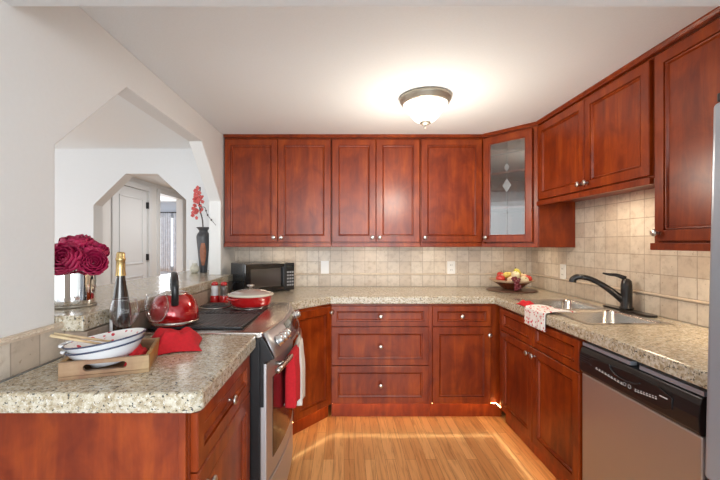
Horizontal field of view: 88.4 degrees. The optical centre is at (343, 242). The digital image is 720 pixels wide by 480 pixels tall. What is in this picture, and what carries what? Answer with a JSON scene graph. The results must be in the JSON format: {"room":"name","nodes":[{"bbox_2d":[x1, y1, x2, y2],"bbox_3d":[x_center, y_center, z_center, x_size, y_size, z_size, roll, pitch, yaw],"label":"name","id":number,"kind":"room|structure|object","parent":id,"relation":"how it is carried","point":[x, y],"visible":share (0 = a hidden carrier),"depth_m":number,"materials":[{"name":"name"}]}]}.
{"room":"kitchen","nodes":[
{"label":"kitchen","id":0,"kind":"room"},
{"bbox_2d":[0,0,234,382],"bbox_3d":[-1.032,0.212,0.723,0.095,2.190,5.445,0,0,0],"label":"wall","id":1,"kind":"structure","parent":0,"point":[59,66],"depth_m":1.22,"materials":[{"name":"paint"}]},
{"bbox_2d":[0,328,63,380],"bbox_3d":[-0.980,0.343,0.919,0.010,0.101,0.739,0,0,0],"label":"trim","id":2,"kind":"structure","parent":1,"relation":"attached to","point":[18,357],"depth_m":1.14,"materials":[{"name":"tile"}]},
{"bbox_2d":[0,322,64,345],"bbox_3d":[-0.974,0.282,0.919,0.020,0.018,0.740,0,0,0],"label":"trim","id":3,"kind":"structure","parent":1,"relation":"attached to","point":[34,332],"depth_m":1.14,"materials":[{"name":"stone"}]},
{"bbox_2d":[3,0,719,5],"bbox_3d":[0.357,-0.791,0.947,2.685,0.182,0.294,0,0,0],"label":"trim","id":4,"kind":"structure","parent":1,"relation":"attached to","point":[9,2],"depth_m":1.08,"materials":[{"name":"paint"}]},
{"bbox_2d":[54,149,208,285],"bbox_3d":[-2.841,0.212,3.525,3.519,2.190,0.130,0,0,0],"label":"wall","id":5,"kind":"structure","parent":0,"point":[85,180],"depth_m":3.46,"materials":[{"name":"white paint"}]},
{"bbox_2d":[189,260,196,269],"bbox_3d":[-1.410,0.217,3.455,0.072,0.116,0.008,0,0,0],"label":"outlet","id":6,"kind":"object","parent":5,"relation":"attached to","point":[190,261],"visible":0.34,"depth_m":3.45,"materials":[{"name":"white plastic"}]},
{"bbox_2d":[103,177,185,284],"bbox_3d":[-2.870,0.212,6.095,0.100,2.190,5.010,0,0,0],"label":"wall","id":7,"kind":"structure","parent":0,"point":[107,206],"depth_m":5.48,"materials":[{"name":"white paint"}]},
{"bbox_2d":[116,186,148,280],"bbox_3d":[-2.826,0.282,4.955,0.108,2.040,0.780,0,0,0],"label":"door","id":8,"kind":"structure","parent":7,"relation":"in","point":[132,205],"depth_m":4.97,"materials":[{"name":"white paint"}]},
{"bbox_2d":[111,181,184,283],"bbox_3d":[-2.811,0.240,5.499,0.018,2.134,2.038,0,0,0],"label":"trim","id":9,"kind":"structure","parent":7,"relation":"attached to","point":[129,183],"depth_m":5.36,"materials":[{"name":"white paint"}]},
{"bbox_2d":[62,282,231,357],"bbox_3d":[-0.940,0.808,2.130,0.090,0.998,1.680,0,0,0],"label":"wall","id":10,"kind":"structure","parent":0,"point":[202,297],"depth_m":1.63,"materials":[{"name":"beige paint"}]},
{"bbox_2d":[54,270,232,330],"bbox_3d":[-1.169,0.279,2.361,0.541,0.056,2.189,0,0,0],"label":"bar","id":11,"kind":"object","parent":10,"relation":"on","point":[84,318],"visible":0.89,"depth_m":1.80,"materials":[{"name":"stone"}]},
{"bbox_2d":[54,271,96,308],"bbox_3d":[-1.086,0.180,1.475,0.175,0.142,0.154,0,0,0],"label":"flower vase","id":12,"kind":"object","parent":11,"relation":"on","point":[75,289],"visible":0.63,"depth_m":1.42,"materials":[{"name":"silver metal"}]},
{"bbox_2d":[54,242,82,275],"bbox_3d":[-1.071,0.113,1.410,0.128,0.236,0.097,0,0,21],"label":"peony","id":13,"kind":"object","parent":12,"relation":"in","point":[66,260],"visible":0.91,"depth_m":1.40,"materials":[{"name":"red plant"}]},
{"bbox_2d":[56,234,94,270],"bbox_3d":[-1.083,0.097,1.494,0.123,0.268,0.124,0,0,0],"label":"peony","id":14,"kind":"object","parent":12,"relation":"in","point":[79,240],"visible":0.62,"depth_m":1.47,"materials":[{"name":"red plant"}]},
{"bbox_2d":[75,250,92,271],"bbox_3d":[-1.028,0.129,1.435,0.093,0.205,0.065,0,0,0],"label":"peony","id":15,"kind":"object","parent":12,"relation":"in","point":[84,260],"visible":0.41,"depth_m":1.43,"materials":[{"name":"red plant"}]},
{"bbox_2d":[78,249,108,274],"bbox_3d":[-0.996,0.127,1.442,0.129,0.209,0.075,0,0,-5],"label":"peony","id":16,"kind":"object","parent":12,"relation":"in","point":[100,262],"visible":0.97,"depth_m":1.45,"materials":[{"name":"red plant"}]},
{"bbox_2d":[80,240,109,256],"bbox_3d":[-1.017,0.110,1.503,0.108,0.244,0.100,0,0,0],"label":"peony","id":17,"kind":"object","parent":12,"relation":"in","point":[96,245],"visible":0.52,"depth_m":1.50,"materials":[{"name":"red plant"}]},
{"bbox_2d":[190,263,199,272],"bbox_3d":[-1.245,0.210,3.085,0.078,0.081,0.078,0,0,0],"label":"pot","id":18,"kind":"object","parent":11,"relation":"on","point":[194,268],"visible":0.94,"depth_m":3.06,"materials":[{"name":"ceramic"}]},
{"bbox_2d":[196,227,208,272],"bbox_3d":[-1.205,0.058,3.170,0.116,0.386,0.116,0,0,0],"label":"vase","id":19,"kind":"object","parent":11,"relation":"on","point":[202,238],"visible":0.93,"depth_m":3.13,"materials":[{"name":"ceramic"}]},
{"bbox_2d":[191,186,214,226],"bbox_3d":[-1.135,-0.270,3.055,0.394,0.433,0.108,0,0,37],"label":"branch","id":20,"kind":"object","parent":19,"relation":"in","point":[197,197],"visible":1,"depth_m":3.13,"materials":[{"name":"red plant"}]},
{"bbox_2d":[160,202,175,274],"bbox_3d":[-3.960,0.212,8.050,2.080,2.190,0.100,0,0,0],"label":"wall","id":21,"kind":"structure","parent":0,"point":[164,206],"depth_m":8.00,"materials":[{"name":"grey paint"}]},
{"bbox_3d":[-3.775,-0.653,7.951,1.226,0.056,0.097,0,0,0],"label":"curtain rod","id":22,"kind":"object","parent":21,"relation":"attached to","visible":0},
{"bbox_2d":[161,213,170,270],"bbox_3d":[-3.815,-0.018,7.930,0.233,1.250,0.048,0,0,0],"label":"curtain","id":23,"kind":"object","parent":22,"relation":"hanging from","point":[165,217],"visible":1,"depth_m":7.93,"materials":[{"name":"white fabric"}]},
{"bbox_2d":[173,213,175,270],"bbox_3d":[-3.550,-0.018,7.930,0.223,1.250,0.048,0,0,0],"label":"curtain","id":24,"kind":"object","parent":22,"relation":"hanging from","point":[174,214],"visible":0.21,"depth_m":7.93,"materials":[{"name":"white fabric"}]},
{"bbox_2d":[54,6,719,201],"bbox_3d":[-1.400,-0.933,3.600,7.200,0.100,11.200,0,0,0],"label":"ceiling","id":25,"kind":"structure","parent":0,"point":[243,69],"depth_m":1.77,"materials":[{"name":"paint"}]},
{"bbox_2d":[399,87,451,127],"bbox_3d":[0.492,-0.788,2.240,0.314,0.190,0.314,0,0,0],"label":"ceiling lamp","id":26,"kind":"object","parent":25,"relation":"attached to","point":[424,105],"visible":1,"depth_m":2.15,"materials":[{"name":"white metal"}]},
{"bbox_2d":[287,404,557,479],"bbox_3d":[-1.400,1.337,5.075,7.200,0.060,8.250,0,0,0],"label":"floor","id":27,"kind":"structure","parent":0,"point":[333,447],"depth_m":2.33,"materials":[{"name":"brown wood"}]},
{"bbox_2d":[0,354,249,479],"bbox_3d":[-0.667,0.878,1.278,0.597,0.858,0.600,0,0,0],"label":"base cabinet","id":28,"kind":"object","parent":27,"relation":"on","point":[212,442],"visible":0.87,"depth_m":0.98,"materials":[{"name":"brown wood"}]},
{"bbox_2d":[0,335,255,412],"bbox_3d":[-0.673,0.420,1.275,0.594,0.055,0.614,0,0,0],"label":"countertop","id":29,"kind":"structure","parent":28,"relation":"on","point":[185,381],"depth_m":1.02,"materials":[{"name":"stone"}]},
{"bbox_2d":[58,337,159,380],"bbox_3d":[-0.738,0.367,1.194,0.232,0.052,0.225,0,0,-19],"label":"serving tray","id":30,"kind":"object","parent":29,"relation":"on","point":[68,369],"visible":0.63,"depth_m":1.10,"materials":[{"name":"brown wood"}]},
{"bbox_2d":[60,335,144,367],"bbox_3d":[-0.759,0.341,1.163,0.243,0.084,0.193,0,0,0],"label":"bowl","id":31,"kind":"object","parent":30,"relation":"on","point":[125,349],"visible":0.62,"depth_m":1.10,"materials":[{"name":"white ceramic"}]},
{"bbox_2d":[58,327,146,353],"bbox_3d":[-0.759,0.321,1.163,0.255,0.085,0.204,0,0,0],"label":"bowl","id":32,"kind":"object","parent":31,"relation":"in","point":[118,337],"visible":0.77,"depth_m":1.16,"materials":[{"name":"white ceramic"}]},
{"bbox_2d":[50,334,100,343],"bbox_3d":[-0.776,0.286,1.087,0.142,0.052,0.010,0,0,-27],"label":"chopstick","id":33,"kind":"object","parent":32,"relation":"on","point":[51,335],"visible":0.79,"depth_m":1.08,"materials":[{"name":"brown wood"}]},
{"bbox_2d":[54,332,111,341],"bbox_3d":[-0.772,0.284,1.107,0.156,0.052,0.010,0,0,-31],"label":"chopstick","id":34,"kind":"object","parent":32,"relation":"on","point":[55,333],"visible":0.79,"depth_m":1.10,"materials":[{"name":"brown wood"}]},
{"bbox_2d":[124,344,147,365],"bbox_3d":[-0.669,0.354,1.204,0.059,0.053,0.178,0,0,-19],"label":"napkin","id":35,"kind":"object","parent":30,"relation":"in","point":[139,350],"visible":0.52,"depth_m":1.18,"materials":[{"name":"red fabric"}]},
{"bbox_2d":[109,252,131,331],"bbox_3d":[-0.857,0.213,1.420,0.073,0.358,0.073,0,0,0],"label":"wine bottle","id":36,"kind":"object","parent":29,"relation":"on","point":[120,311],"visible":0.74,"depth_m":1.40,"materials":[{"name":"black glass"}]},
{"bbox_2d":[109,297,138,327],"bbox_3d":[-0.794,0.297,1.338,0.095,0.191,0.095,0,0,0],"label":"wine glass","id":37,"kind":"object","parent":29,"relation":"on","point":[124,297],"visible":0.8,"depth_m":1.32,"materials":[{"name":"white"}]},
{"bbox_2d":[143,294,168,330],"bbox_3d":[-0.722,0.296,1.425,0.089,0.193,0.089,0,0,0],"label":"wine glass","id":38,"kind":"object","parent":29,"relation":"on","point":[149,294],"visible":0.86,"depth_m":1.42,"materials":[{"name":"white"}]},
{"bbox_2d":[151,327,201,354],"bbox_3d":[-0.640,0.356,1.400,0.206,0.070,0.222,0,0,-26],"label":"cloth","id":39,"kind":"object","parent":29,"relation":"on","point":[185,339],"visible":0.87,"depth_m":1.35,"materials":[{"name":"red fabric"}]},
{"bbox_2d":[143,303,301,479],"bbox_3d":[-0.564,0.840,1.993,0.648,0.935,0.810,0,0,0],"label":"stove","id":40,"kind":"object","parent":27,"relation":"on","point":[275,326],"visible":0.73,"depth_m":1.68,"materials":[{"name":"silver metal"}]},
{"bbox_2d":[147,271,198,327],"bbox_3d":[-0.786,0.251,1.713,0.219,0.243,0.220,0,0,17],"label":"kettle","id":41,"kind":"object","parent":40,"relation":"on","point":[183,307],"visible":0.99,"depth_m":1.63,"materials":[{"name":"red metal"}]},
{"bbox_2d":[143,303,289,338],"bbox_3d":[-0.599,0.392,1.993,0.578,0.039,0.810,0,0,0],"label":"cooktop","id":42,"kind":"object","parent":40,"relation":"in","point":[269,321],"depth_m":1.80,"materials":[{"name":"glass"}]},
{"bbox_2d":[226,284,273,307],"bbox_3d":[-0.560,0.309,2.222,0.270,0.125,0.270,0,0,-10],"label":"saute pan","id":43,"kind":"object","parent":40,"relation":"on","point":[250,297],"visible":1,"depth_m":2.12,"materials":[{"name":"red metal"}]},
{"bbox_2d":[285,344,299,407],"bbox_3d":[-0.259,0.675,1.890,0.071,0.273,0.163,0,0,0],"label":"dish towel","id":44,"kind":"object","parent":40,"relation":"hanging from","point":[292,372],"visible":0.96,"depth_m":1.82,"materials":[{"name":"red fabric"}]},
{"bbox_2d":[294,335,304,405],"bbox_3d":[-0.254,0.708,2.079,0.072,0.338,0.204,0,0,0],"label":"dish towel","id":45,"kind":"object","parent":40,"relation":"hanging from","point":[301,347],"visible":0.5,"depth_m":2.02,"materials":[{"name":"white fabric"}]},
{"bbox_2d":[293,304,333,434],"bbox_3d":[-0.476,0.878,2.880,0.808,0.858,0.880,0,0,0],"label":"base cabinet","id":46,"kind":"object","parent":27,"relation":"on","point":[314,322],"visible":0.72,"depth_m":2.62,"materials":[{"name":"brown wood"}]},
{"bbox_2d":[218,287,708,388],"bbox_3d":[0.359,0.420,2.224,2.658,0.055,2.217,0,0,0],"label":"countertop","id":47,"kind":"structure","parent":46,"relation":"on","point":[680,349],"depth_m":1.83,"materials":[{"name":"stone"}]},
{"bbox_2d":[210,282,218,302],"bbox_3d":[-0.858,0.325,2.455,0.062,0.137,0.062,0,0,0],"label":"mill","id":48,"kind":"object","parent":47,"relation":"on","point":[214,297],"visible":0.95,"depth_m":2.43,"materials":[{"name":"red ceramic"}]},
{"bbox_2d":[219,282,228,302],"bbox_3d":[-0.796,0.325,2.450,0.062,0.137,0.062,0,0,0],"label":"mill","id":49,"kind":"object","parent":47,"relation":"on","point":[223,296],"visible":0.96,"depth_m":2.43,"materials":[{"name":"red plastic"}]},
{"bbox_2d":[230,261,293,291],"bbox_3d":[-0.701,0.277,3.002,0.521,0.232,0.324,0,0,-37],"label":"microwave","id":50,"kind":"object","parent":47,"relation":"on","point":[269,275],"visible":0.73,"depth_m":2.92,"materials":[{"name":"grey metal"}]},
{"bbox_2d":[486,286,537,292],"bbox_3d":[1.385,0.387,3.065,0.392,0.011,0.392,0,0,0],"label":"serving board","id":51,"kind":"object","parent":47,"relation":"on","point":[498,288],"visible":0.87,"depth_m":2.98,"materials":[{"name":"brown wood"}]},
{"bbox_2d":[489,278,533,289],"bbox_3d":[1.395,0.340,3.067,0.343,0.083,0.344,0,0,0],"label":"fruit bowl","id":52,"kind":"object","parent":51,"relation":"on","point":[509,285],"visible":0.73,"depth_m":2.98,"materials":[{"name":"brown wood"}]},
{"bbox_2d":[496,275,504,280],"bbox_3d":[1.280,0.286,3.025,0.072,0.073,0.072,0,0,0],"label":"apple","id":53,"kind":"object","parent":52,"relation":"on","point":[498,277],"visible":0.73,"depth_m":3.00,"materials":[{"name":"red food"}]},
{"bbox_2d":[503,272,510,277],"bbox_3d":[1.356,0.264,3.065,0.085,0.051,0.050,0,0,0],"label":"lemon","id":54,"kind":"object","parent":52,"relation":"in","point":[506,274],"visible":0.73,"depth_m":3.05,"materials":[{"name":"yellow food"}]},
{"bbox_2d":[511,271,519,277],"bbox_3d":[1.410,0.265,3.044,0.072,0.070,0.071,0,0,0],"label":"peach","id":55,"kind":"object","parent":52,"relation":"in","point":[514,273],"visible":0.7,"depth_m":3.02,"materials":[{"name":"yellow food"}]},
{"bbox_2d":[511,276,521,290],"bbox_3d":[1.351,0.320,2.911,0.065,0.115,0.092,0,0,-25],"label":"grape bunch","id":56,"kind":"object","parent":52,"relation":"in","point":[517,286],"visible":1,"depth_m":2.89,"materials":[{"name":"red"}]},
{"bbox_2d":[520,276,528,280],"bbox_3d":[1.445,0.299,2.966,0.068,0.066,0.065,0,0,0],"label":"peach","id":57,"kind":"object","parent":52,"relation":"in","point":[523,278],"visible":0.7,"depth_m":2.95,"materials":[{"name":"beige food"}]},
{"bbox_2d":[516,300,533,305],"bbox_3d":[1.145,0.375,2.325,0.084,0.032,0.145,0,0,-6],"label":"dish towel","id":58,"kind":"object","parent":47,"relation":"on","point":[522,302],"visible":0.84,"depth_m":2.30,"materials":[{"name":"red fabric"}]},
{"bbox_2d":[524,304,575,331],"bbox_3d":[1.186,0.427,2.130,0.198,0.118,0.230,0,0,0],"label":"dish towel","id":59,"kind":"object","parent":47,"relation":"on","point":[534,315],"visible":1,"depth_m":2.12,"materials":[{"name":"white fabric"}]},
{"bbox_2d":[512,299,673,324],"bbox_3d":[1.375,0.478,2.175,0.414,0.179,0.806,0,0,0],"label":"sink","id":60,"kind":"object","parent":47,"relation":"in","point":[586,313],"visible":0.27,"depth_m":2.15,"materials":[{"name":"silver metal"}]},
{"bbox_2d":[525,300,603,308],"bbox_3d":[1.375,0.479,2.369,0.352,0.177,0.368,0,0,0],"label":"basin","id":61,"kind":"object","parent":60,"relation":"in","point":[559,304],"depth_m":2.54,"materials":[{"name":"grey metal"}]},
{"bbox_2d":[558,310,658,322],"bbox_3d":[1.375,0.479,1.974,0.352,0.177,0.353,0,0,0],"label":"basin","id":62,"kind":"object","parent":60,"relation":"in","point":[587,316],"depth_m":2.14,"materials":[{"name":"grey metal"}]},
{"bbox_2d":[569,272,657,317],"bbox_3d":[1.518,0.283,2.120,0.289,0.219,0.360,0,0,0],"label":"faucet","id":63,"kind":"object","parent":47,"relation":"on","point":[625,297],"visible":0.99,"depth_m":2.13,"materials":[{"name":"brown metal"}]},
{"bbox_2d":[331,304,430,415],"bbox_3d":[0.274,0.878,3.010,0.737,0.858,0.630,0,0,0],"label":"base cabinet","id":64,"kind":"object","parent":27,"relation":"on","point":[380,352],"visible":0.94,"depth_m":2.74,"materials":[{"name":"brown wood"}]},
{"bbox_2d":[428,304,501,415],"bbox_3d":[0.906,0.878,3.010,0.564,0.858,0.630,0,0,0],"label":"base cabinet","id":65,"kind":"object","parent":27,"relation":"on","point":[464,339],"visible":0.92,"depth_m":2.74,"materials":[{"name":"brown wood"}]},
{"bbox_2d":[500,306,587,479],"bbox_3d":[1.383,0.878,2.226,0.595,0.858,0.947,0,0,0],"label":"base cabinet","id":66,"kind":"object","parent":27,"relation":"on","point":[541,374],"visible":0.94,"depth_m":2.08,"materials":[{"name":"brown wood"}]},
{"bbox_2d":[580,342,707,479],"bbox_3d":[1.378,0.884,1.446,0.563,0.845,0.592,0,0,0],"label":"dishwasher","id":67,"kind":"object","parent":27,"relation":"on","point":[640,421],"visible":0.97,"depth_m":1.41,"materials":[{"name":"silver metal"}]},
{"bbox_2d":[534,287,706,327],"bbox_3d":[1.750,0.212,0.672,0.100,2.190,5.345,0,0,0],"label":"wall","id":68,"kind":"structure","parent":0,"point":[534,287],"depth_m":2.00,"materials":[{"name":"tile"}]},
{"bbox_2d":[482,124,574,246],"bbox_3d":[1.402,-0.424,3.010,0.574,0.913,0.646,0,0,0],"label":"upper cabinet","id":69,"kind":"object","parent":68,"relation":"attached to","point":[511,217],"visible":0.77,"depth_m":2.96,"materials":[{"name":"brown wood"}]},
{"bbox_2d":[223,6,719,137],"bbox_3d":[0.606,-0.871,2.612,3.026,0.024,1.304,0,0,37],"label":"trim","id":70,"kind":"structure","parent":69,"relation":"attached to","point":[712,15],"depth_m":2.41,"materials":[{"name":"brown wood"}]},
{"bbox_2d":[491,167,533,180],"bbox_3d":[1.411,-0.561,3.035,0.518,0.016,0.550,0,0,0],"label":"shelf","id":71,"kind":"object","parent":69,"relation":"attached to","point":[519,174],"depth_m":3.03,"materials":[{"name":"clear glass"}]},
{"bbox_2d":[491,204,533,211],"bbox_3d":[1.411,-0.281,3.035,0.518,0.016,0.550,0,0,0],"label":"shelf","id":72,"kind":"object","parent":69,"relation":"attached to","point":[521,208],"depth_m":3.02,"materials":[{"name":"clear glass"}]},
{"bbox_2d":[560,264,565,278],"bbox_3d":[1.685,0.222,2.850,0.008,0.116,0.072,0,0,0],"label":"outlet","id":73,"kind":"object","parent":68,"relation":"attached to","point":[562,266],"visible":1,"depth_m":2.85,"materials":[{"name":"white plastic"}]},
{"bbox_2d":[536,56,654,205],"bbox_3d":[1.531,-0.564,2.198,0.314,0.588,0.999,0,0,0],"label":"upper cabinet","id":74,"kind":"object","parent":68,"relation":"attached to","point":[601,145],"visible":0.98,"depth_m":2.02,"materials":[{"name":"brown wood"}]},
{"bbox_2d":[531,273,708,304],"bbox_3d":[1.691,0.280,2.213,0.016,0.013,2.227,0,0,0],"label":"trim","id":75,"kind":"structure","parent":68,"relation":"attached to","point":[618,288],"depth_m":2.03,"materials":[{"name":"stone"}]},
{"bbox_2d":[532,275,708,327],"bbox_3d":[1.695,0.340,2.217,0.010,0.106,2.234,0,0,0],"label":"backsplash","id":76,"kind":"structure","parent":68,"relation":"attached to","point":[694,313],"depth_m":2.08,"materials":[{"name":"tile"}]},
{"bbox_2d":[532,188,709,301],"bbox_3d":[1.695,-0.040,2.217,0.010,0.626,2.234,0,0,0],"label":"backsplash","id":77,"kind":"structure","parent":68,"relation":"attached to","point":[612,233],"depth_m":2.21,"materials":[{"name":"tile"}]},
{"bbox_2d":[650,17,719,250],"bbox_3d":[1.531,-0.413,1.447,0.314,0.890,0.499,0,0,0],"label":"upper cabinet","id":78,"kind":"object","parent":68,"relation":"attached to","point":[687,72],"visible":0.98,"depth_m":1.53,"materials":[{"name":"brown wood"}]},
{"bbox_3d":[0.408,0.212,3.395,2.785,2.190,0.100,0,0,0],"label":"wall","id":79,"kind":"structure","parent":0,"visible":0},
{"bbox_2d":[224,138,331,246],"bbox_3d":[-0.541,-0.413,3.155,0.872,0.890,0.350,0,0,0],"label":"upper cabinet","id":80,"kind":"object","parent":79,"relation":"attached to","point":[278,191],"visible":0.98,"depth_m":3.02,"materials":[{"name":"brown wood"}]},
{"bbox_2d":[321,261,328,273],"bbox_3d":[-0.172,0.218,3.330,0.072,0.116,0.008,0,0,0],"label":"light switch","id":81,"kind":"object","parent":79,"relation":"attached to","point":[324,264],"visible":1,"depth_m":3.33,"materials":[{"name":"white plastic"}]},
{"bbox_2d":[331,138,419,246],"bbox_3d":[0.259,-0.413,3.155,0.722,0.890,0.350,0,0,0],"label":"upper cabinet","id":82,"kind":"object","parent":79,"relation":"attached to","point":[376,181],"visible":1,"depth_m":3.02,"materials":[{"name":"brown wood"}]},
{"bbox_2d":[235,247,531,272],"bbox_3d":[0.358,0.090,3.340,2.684,0.366,0.010,0,0,0],"label":"backsplash","id":83,"kind":"structure","parent":79,"relation":"attached to","point":[305,259],"depth_m":3.33,"materials":[{"name":"tile"}]},
{"bbox_2d":[294,273,530,274],"bbox_3d":[0.353,0.280,3.336,2.674,0.013,0.016,0,0,0],"label":"trim","id":84,"kind":"structure","parent":79,"relation":"attached to","point":[294,273],"depth_m":3.33,"materials":[{"name":"tile"}]},
{"bbox_2d":[294,275,531,286],"bbox_3d":[0.358,0.340,3.340,2.684,0.106,0.010,0,0,0],"label":"backsplash","id":85,"kind":"structure","parent":79,"relation":"attached to","point":[299,280],"depth_m":3.33,"materials":[{"name":"stone"}]},
{"bbox_2d":[447,261,454,273],"bbox_3d":[0.965,0.222,3.330,0.072,0.116,0.008,0,0,0],"label":"outlet","id":86,"kind":"object","parent":79,"relation":"attached to","point":[450,264],"visible":1,"depth_m":3.33,"materials":[{"name":"white plastic"}]},
{"bbox_2d":[420,138,481,246],"bbox_3d":[0.876,-0.413,3.155,0.506,0.890,0.350,0,0,0],"label":"upper cabinet","id":87,"kind":"object","parent":79,"relation":"attached to","point":[450,168],"visible":0.97,"depth_m":3.02,"materials":[{"name":"brown wood"}]},
{"bbox_3d":[-1.400,1.337,-1.625,7.200,0.060,5.150,0,0,0],"label":"floor","id":88,"kind":"structure","parent":0,"visible":0},
{"bbox_2d":[705,93,719,479],"bbox_3d":[1.336,0.436,0.693,0.680,1.741,0.785,0,0,0],"label":"refrigerator","id":89,"kind":"object","parent":88,"relation":"on","point":[712,460],"visible":1,"depth_m":1.06,"materials":[{"name":"grey metal"}]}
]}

